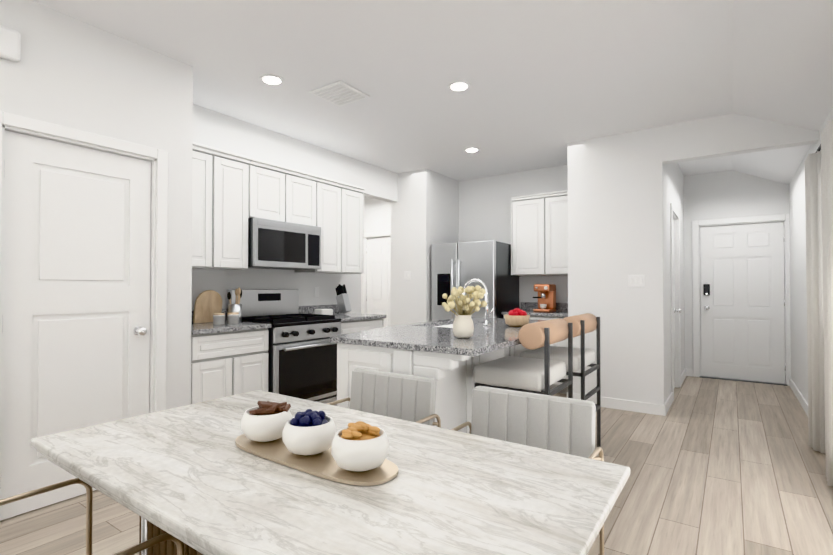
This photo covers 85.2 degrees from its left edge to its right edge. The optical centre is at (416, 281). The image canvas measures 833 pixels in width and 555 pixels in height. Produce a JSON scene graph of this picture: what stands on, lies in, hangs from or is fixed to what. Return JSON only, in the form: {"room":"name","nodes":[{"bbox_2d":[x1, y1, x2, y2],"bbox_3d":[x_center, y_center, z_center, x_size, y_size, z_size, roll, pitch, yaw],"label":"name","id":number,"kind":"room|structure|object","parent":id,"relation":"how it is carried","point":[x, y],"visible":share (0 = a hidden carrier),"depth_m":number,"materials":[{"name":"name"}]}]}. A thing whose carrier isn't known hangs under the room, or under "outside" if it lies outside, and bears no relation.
{"room":"kitchen and dining room","nodes":[
{"label":"kitchen and dining room","id":0,"kind":"room"},
{"bbox_2d":[0,0,192,520],"bbox_3d":[-3.229,-0.146,1.330,0.781,2.740,4.899,0,-1,35],"label":"wall","id":1,"kind":"structure","parent":0,"point":[96,140],"depth_m":2.64,"materials":[{"name":"white paint"}]},
{"bbox_2d":[0,25,20,61],"bbox_3d":[-2.164,-1.220,2.217,0.048,0.160,0.350,0,-1,35],"label":"door chime","id":2,"kind":"object","parent":1,"relation":"attached to","point":[10,44],"visible":0.94,"depth_m":2.31,"materials":[{"name":"white plastic"}]},
{"bbox_2d":[192,104,397,313],"bbox_3d":[-1.207,-0.103,4.817,0.120,2.740,3.165,0,-1,35],"label":"wall","id":3,"kind":"structure","parent":0,"point":[214,129],"depth_m":4.56,"materials":[{"name":"white paint"}]},
{"bbox_2d":[192,142,364,273],"bbox_3d":[-1.306,-0.572,4.256,0.356,0.946,2.113,0,-1,35],"label":"upper cabinet","id":4,"kind":"object","parent":3,"relation":"attached to","point":[232,192],"visible":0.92,"depth_m":3.92,"materials":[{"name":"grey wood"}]},
{"bbox_2d":[248,217,320,269],"bbox_3d":[-1.302,-0.331,4.219,0.398,0.411,0.752,0,-1,35],"label":"microwave","id":5,"kind":"object","parent":4,"relation":"attached to","point":[275,244],"visible":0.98,"depth_m":4.05,"materials":[{"name":"silver metal"}]},
{"bbox_2d":[0,376,832,554],"bbox_3d":[-1.186,1.279,3.315,7.170,0.060,10.520,0,-1,35],"label":"floor","id":6,"kind":"structure","parent":0,"point":[722,467],"depth_m":2.67,"materials":[{"name":"brown wood"}]},
{"bbox_2d":[0,478,183,554],"bbox_3d":[-0.912,0.807,1.061,0.552,0.820,0.453,0,-1,35],"label":"dining chair","id":7,"kind":"object","parent":6,"relation":"on","point":[135,549],"visible":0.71,"depth_m":1.28,"materials":[{"name":"gold metal"}]},
{"bbox_2d":[191,309,270,403],"bbox_3d":[-1.611,0.744,3.560,0.631,1.012,0.648,0,-1,35],"label":"base cabinet","id":8,"kind":"object","parent":6,"relation":"on","point":[228,359],"visible":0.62,"depth_m":3.38,"materials":[{"name":"grey wood"}]},
{"bbox_2d":[193,290,221,322],"bbox_3d":[-1.721,0.203,3.749,0.062,0.270,0.230,0,-1,35],"label":"cutting board","id":9,"kind":"object","parent":8,"relation":"on","point":[208,304],"visible":0.94,"depth_m":3.73,"materials":[{"name":"brown wood"}]},
{"bbox_2d":[213,313,228,324],"bbox_3d":[-1.557,0.292,3.573,0.085,0.088,0.085,0,-1,26],"label":"canister","id":10,"kind":"object","parent":8,"relation":"on","point":[219,318],"depth_m":3.54,"materials":[{"name":"white ceramic"}]},
{"bbox_2d":[229,312,238,323],"bbox_3d":[-1.478,0.293,3.652,0.085,0.088,0.085,0,-1,26],"label":"canister","id":11,"kind":"object","parent":8,"relation":"on","point":[233,316],"depth_m":3.62,"materials":[{"name":"white ceramic"}]},
{"bbox_2d":[228,287,241,321],"bbox_3d":[-1.524,0.192,3.820,0.124,0.293,0.112,0,-1,35],"label":"utensil crock","id":12,"kind":"object","parent":8,"relation":"on","point":[236,306],"visible":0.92,"depth_m":3.80,"materials":[{"name":"silver metal"}]},
{"bbox_2d":[227,289,340,405],"bbox_3d":[-1.165,0.662,4.112,0.732,1.188,0.752,0,-1,35],"label":"range","id":13,"kind":"object","parent":6,"relation":"on","point":[302,358],"visible":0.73,"depth_m":3.97,"materials":[{"name":"silver metal"}]},
{"bbox_2d":[30,390,629,554],"bbox_3d":[-0.304,0.842,1.234,1.500,0.758,0.790,0,-1,35],"label":"dining table","id":14,"kind":"object","parent":6,"relation":"on","point":[195,479],"visible":0.9,"depth_m":1.01,"materials":[{"name":"stone"}]},
{"bbox_2d":[235,434,397,485],"bbox_3d":[-0.284,0.457,1.206,0.550,0.008,0.170,0,-1,35],"label":"tray","id":15,"kind":"object","parent":14,"relation":"on","point":[323,465],"visible":0.62,"depth_m":1.12,"materials":[{"name":"beige wood"}]},
{"bbox_2d":[241,401,291,441],"bbox_3d":[-0.432,0.398,1.310,0.140,0.108,0.140,0,-1,35],"label":"bowl","id":16,"kind":"object","parent":15,"relation":"on","point":[263,421],"visible":1,"depth_m":1.26,"materials":[{"name":"white ceramic"}]},
{"bbox_2d":[282,409,335,455],"bbox_3d":[-0.284,0.396,1.207,0.140,0.110,0.140,0,-1,35],"label":"bowl","id":17,"kind":"object","parent":15,"relation":"on","point":[307,432],"visible":1,"depth_m":1.16,"materials":[{"name":"white ceramic"}]},
{"bbox_2d":[331,421,388,471],"bbox_3d":[-0.137,0.397,1.104,0.140,0.105,0.140,0,-1,35],"label":"bowl","id":18,"kind":"object","parent":15,"relation":"on","point":[359,446],"visible":1,"depth_m":1.06,"materials":[{"name":"white ceramic"}]},
{"bbox_2d":[299,304,385,334],"bbox_3d":[-0.785,0.758,4.749,0.631,1.012,0.717,0,-1,35],"label":"base cabinet","id":19,"kind":"object","parent":6,"relation":"on","point":[353,322],"visible":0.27,"depth_m":4.69,"materials":[{"name":"grey"}]},
{"bbox_2d":[314,309,332,314],"bbox_3d":[-0.959,0.315,4.679,0.120,0.068,0.160,0,-1,35],"label":"soap dish","id":20,"kind":"object","parent":19,"relation":"on","point":[324,311],"visible":0.79,"depth_m":4.62,"materials":[{"name":"white ceramic"}]},
{"bbox_2d":[335,284,351,313],"bbox_3d":[-0.806,0.187,4.964,0.183,0.321,0.090,0,-1,35],"label":"knife block","id":21,"kind":"object","parent":19,"relation":"on","point":[343,302],"visible":1,"depth_m":4.93,"materials":[{"name":"silver metal"}]},
{"bbox_2d":[327,368,440,427],"bbox_3d":[-0.232,0.839,2.074,0.552,0.780,0.450,0,-1,35],"label":"dining chair","id":22,"kind":"object","parent":6,"relation":"on","point":[411,398],"visible":0.46,"depth_m":2.19,"materials":[{"name":"white fabric"}]},
{"bbox_2d":[337,323,560,433],"bbox_3d":[0.354,0.807,3.346,0.970,0.880,2.050,0,-1,35],"label":"kitchen island","id":23,"kind":"object","parent":6,"relation":"on","point":[443,356],"depth_m":2.64,"materials":[{"name":"wood"}]},
{"bbox_2d":[330,324,519,354],"bbox_3d":[0.071,0.345,2.848,1.140,0.032,0.930,0,-1,35],"label":"island countertop","id":24,"kind":"structure","parent":23,"relation":"on","point":[440,340],"depth_m":2.56,"materials":[{"name":"grey stone"}]},
{"bbox_2d":[442,285,486,337],"bbox_3d":[0.275,0.172,2.619,0.268,0.304,0.260,0,-1,35],"label":"vase","id":25,"kind":"object","parent":24,"relation":"on","point":[463,325],"visible":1,"depth_m":2.58,"materials":[{"name":"white ceramic"}]},
{"bbox_2d":[410,319,529,330],"bbox_3d":[0.536,0.353,3.518,1.140,0.032,0.700,0,-1,35],"label":"island countertop","id":26,"kind":"structure","parent":23,"relation":"on","point":[481,326],"depth_m":3.48,"materials":[{"name":"grey stone"}]},
{"bbox_2d":[504,308,529,326],"bbox_3d":[0.753,0.265,3.392,0.190,0.137,0.190,0,-1,35],"label":"bowl","id":27,"kind":"object","parent":26,"relation":"on","point":[516,317],"visible":1,"depth_m":3.33,"materials":[{"name":"brown wood"}]},
{"bbox_2d":[454,317,545,322],"bbox_3d":[0.864,0.359,3.990,1.140,0.032,0.450,0,-1,35],"label":"island countertop","id":28,"kind":"structure","parent":23,"relation":"on","point":[475,319],"depth_m":4.01,"materials":[{"name":"grey stone"}]},
{"bbox_2d":[431,240,518,320],"bbox_3d":[0.752,0.396,5.869,0.882,1.763,0.832,0,-1,35],"label":"refrigerator","id":29,"kind":"object","parent":6,"relation":"on","point":[462,264],"visible":0.56,"depth_m":5.58,"materials":[{"name":"silver metal"}]},
{"bbox_2d":[474,318,572,397],"bbox_3d":[0.663,0.738,2.792,0.461,1.005,0.536,0,-1,35],"label":"counter stool","id":30,"kind":"object","parent":6,"relation":"on","point":[536,376],"visible":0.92,"depth_m":2.63,"materials":[{"name":"grey fabric"}]},
{"bbox_2d":[451,386,603,554],"bbox_3d":[0.344,0.834,1.650,0.552,0.780,0.450,0,-1,35],"label":"dining chair","id":31,"kind":"object","parent":6,"relation":"on","point":[557,424],"visible":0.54,"depth_m":1.76,"materials":[{"name":"white fabric"}]},
{"bbox_2d":[501,302,567,393],"bbox_3d":[1.549,0.767,5.464,0.856,1.012,0.631,0,-1,35],"label":"base cabinet","id":32,"kind":"object","parent":6,"relation":"on","point":[561,312],"depth_m":5.23,"materials":[{"name":"grey stone"}]},
{"bbox_2d":[533,284,555,311],"bbox_3d":[1.549,0.194,5.489,0.205,0.330,0.270,0,-1,35],"label":"coffee machine","id":33,"kind":"object","parent":32,"relation":"on","point":[546,297],"visible":1,"depth_m":5.45,"materials":[{"name":"orange metal"}]},
{"bbox_2d":[519,313,600,446],"bbox_3d":[1.068,0.745,3.362,0.461,1.005,0.536,0,-1,35],"label":"counter stool","id":34,"kind":"object","parent":6,"relation":"on","point":[583,356],"visible":0.6,"depth_m":3.25,"materials":[{"name":"grey metal"}]},
{"bbox_2d":[567,126,685,415],"bbox_3d":[2.644,-0.095,5.489,0.945,2.740,2.364,0,-1,35],"label":"wall block","id":35,"kind":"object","parent":6,"relation":"on","point":[625,204],"visible":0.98,"depth_m":4.53,"materials":[{"name":"white paint"}]},
{"bbox_2d":[628,275,644,286],"bbox_3d":[2.139,-0.008,4.408,0.150,0.120,0.011,0,-1,35],"label":"hall light switch","id":36,"kind":"object","parent":35,"relation":"attached to","point":[636,280],"visible":1,"depth_m":4.41,"materials":[{"name":"white plastic"}]},
{"bbox_2d":[385,168,460,326],"bbox_3d":[0.122,-0.085,6.317,0.630,2.740,0.844,0,-1,35],"label":"wall","id":37,"kind":"structure","parent":0,"point":[417,220],"depth_m":6.02,"materials":[{"name":"white paint"}]},
{"bbox_2d":[31,0,832,184],"bbox_3d":[-1.186,-1.368,3.348,7.170,0.407,10.520,0,-1,35],"label":"ceiling","id":38,"kind":"structure","parent":0,"point":[547,80],"depth_m":3.12,"materials":[{"name":"white paint"}]},
{"bbox_2d":[260,74,283,85],"bbox_3d":[-1.066,-1.486,3.338,0.170,0.008,0.170,0,-1,35],"label":"recessed light","id":39,"kind":"object","parent":38,"relation":"in","point":[271,79],"visible":0.98,"depth_m":3.32,"materials":[{"name":"white"}]},
{"bbox_2d":[309,80,369,106],"bbox_3d":[-0.606,-1.478,3.579,0.340,0.016,0.340,0,-1,35],"label":"ceiling vent","id":40,"kind":"object","parent":38,"relation":"in","point":[339,93],"visible":0.98,"depth_m":3.55,"materials":[{"name":"white metal"}]},
{"bbox_2d":[448,81,469,91],"bbox_3d":[0.324,-1.484,3.444,0.170,0.008,0.170,0,-1,35],"label":"recessed light","id":41,"kind":"object","parent":38,"relation":"in","point":[457,86],"visible":1,"depth_m":3.44,"materials":[{"name":"white"}]},
{"bbox_2d":[464,147,479,152],"bbox_3d":[0.618,-1.465,5.042,0.170,0.008,0.170,0,-1,35],"label":"recessed light","id":42,"kind":"object","parent":38,"relation":"in","point":[471,150],"visible":0.98,"depth_m":5.04,"materials":[{"name":"white"}]},
{"bbox_2d":[361,165,567,326],"bbox_3d":[0.046,-0.077,6.970,5.040,2.740,0.140,0,-1,35],"label":"wall","id":43,"kind":"structure","parent":0,"point":[485,201],"depth_m":6.29,"materials":[{"name":"white paint"}]},
{"bbox_2d":[511,190,567,275],"bbox_3d":[1.627,-0.576,5.594,0.858,0.986,0.356,0,-1,35],"label":"upper cabinet","id":44,"kind":"object","parent":43,"relation":"attached to","point":[539,234],"visible":0.67,"depth_m":5.50,"materials":[{"name":"grey wood"}]},
{"bbox_2d":[684,170,790,385],"bbox_3d":[4.205,-0.090,5.892,1.240,2.740,0.161,0,-1,35],"label":"wall","id":45,"kind":"structure","parent":0,"point":[737,272],"depth_m":5.90,"materials":[{"name":"white paint"}]},
{"bbox_2d":[662,113,818,163],"bbox_3d":[2.826,-1.313,4.029,1.120,0.340,0.120,0,-1,35],"label":"wall","id":46,"kind":"structure","parent":0,"point":[720,136],"depth_m":4.01,"materials":[{"name":"white paint"}]},
{"bbox_2d":[789,107,832,415],"bbox_3d":[1.668,-0.146,1.275,0.134,2.740,10.400,0,-1,35],"label":"wall","id":47,"kind":"structure","parent":0,"point":[798,323],"depth_m":4.80,"materials":[{"name":"white paint"}]},
{"bbox_3d":[2.664,-0.967,2.883,0.077,0.044,1.600,0,-1,35],"label":"curtains","id":48,"kind":"object","parent":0,"visible":0},
{"bbox_2d":[805,151,824,453],"bbox_3d":[2.990,0.146,3.389,0.103,2.183,0.274,0,-1,35],"label":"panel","id":49,"kind":"object","parent":48,"relation":"hanging from","point":[815,320],"visible":0.92,"depth_m":3.32,"materials":[{"name":"fabric"}]},
{"bbox_2d":[821,120,832,486],"bbox_3d":[2.537,0.138,2.736,0.103,2.183,0.324,0,-1,35],"label":"panel","id":50,"kind":"object","parent":48,"relation":"hanging from","point":[827,182],"visible":0.98,"depth_m":2.74,"materials":[{"name":"fabric"}]}
]}

